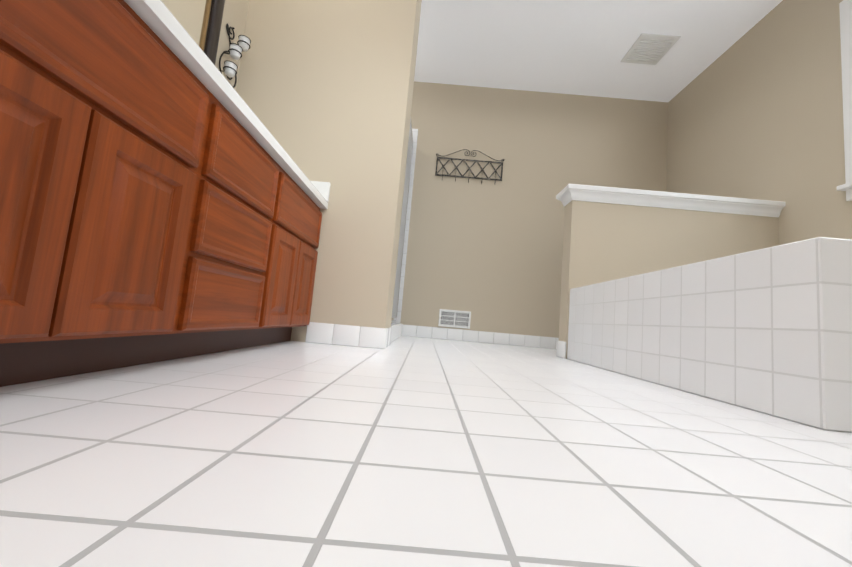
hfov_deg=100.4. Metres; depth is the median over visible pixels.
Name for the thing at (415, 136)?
shower wall tile
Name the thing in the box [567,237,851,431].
tub deck
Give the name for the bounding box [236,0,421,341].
wall
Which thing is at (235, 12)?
wall
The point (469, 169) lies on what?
coat hook rack
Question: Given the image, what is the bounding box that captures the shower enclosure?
[391,116,412,341]
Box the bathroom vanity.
[0,0,330,386]
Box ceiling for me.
[414,0,782,101]
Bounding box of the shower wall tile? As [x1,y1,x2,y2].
[396,129,417,322]
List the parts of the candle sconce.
glass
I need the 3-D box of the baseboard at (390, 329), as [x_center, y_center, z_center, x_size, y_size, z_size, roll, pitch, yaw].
[-0.207,0.295,1.959,0.008,0.102,0.277,5,-6,0]
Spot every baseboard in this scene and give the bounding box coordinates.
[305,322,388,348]
[387,327,391,346]
[401,324,558,348]
[554,339,565,358]
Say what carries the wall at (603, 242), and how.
on the floor
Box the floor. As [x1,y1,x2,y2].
[0,336,851,566]
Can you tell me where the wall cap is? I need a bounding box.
[556,184,785,217]
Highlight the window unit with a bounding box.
[836,0,851,200]
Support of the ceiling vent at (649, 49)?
in the ceiling
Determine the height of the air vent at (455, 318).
0.157 m
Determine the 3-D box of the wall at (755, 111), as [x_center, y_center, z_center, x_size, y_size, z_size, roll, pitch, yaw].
[2.316,-0.747,1.293,0.100,2.465,4.315,5,-6,0]
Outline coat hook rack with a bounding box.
[435,149,504,183]
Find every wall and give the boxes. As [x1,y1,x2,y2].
[215,0,248,89]
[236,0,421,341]
[400,81,667,346]
[559,200,778,358]
[667,0,851,244]
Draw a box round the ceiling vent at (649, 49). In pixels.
[620,33,680,64]
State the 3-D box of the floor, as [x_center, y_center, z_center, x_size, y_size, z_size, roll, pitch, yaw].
[0.505,0.379,1.171,3.515,0.100,4.315,5,-6,0]
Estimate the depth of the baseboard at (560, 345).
2.24 m
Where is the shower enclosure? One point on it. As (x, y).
(396, 330)
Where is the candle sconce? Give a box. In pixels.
[219,23,250,87]
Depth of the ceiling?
2.85 m
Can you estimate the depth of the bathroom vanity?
0.69 m
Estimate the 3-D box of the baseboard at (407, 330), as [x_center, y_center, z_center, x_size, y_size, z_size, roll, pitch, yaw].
[0.965,0.523,3.218,2.390,0.102,0.015,5,-6,0]
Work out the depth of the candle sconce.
1.78 m
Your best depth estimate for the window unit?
1.92 m
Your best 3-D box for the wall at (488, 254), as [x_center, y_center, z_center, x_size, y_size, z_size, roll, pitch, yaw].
[0.605,-0.680,3.397,3.315,2.465,0.100,5,-6,0]
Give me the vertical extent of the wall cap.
0.090 m
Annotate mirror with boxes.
[161,0,224,64]
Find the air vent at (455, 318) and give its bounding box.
[438,309,470,328]

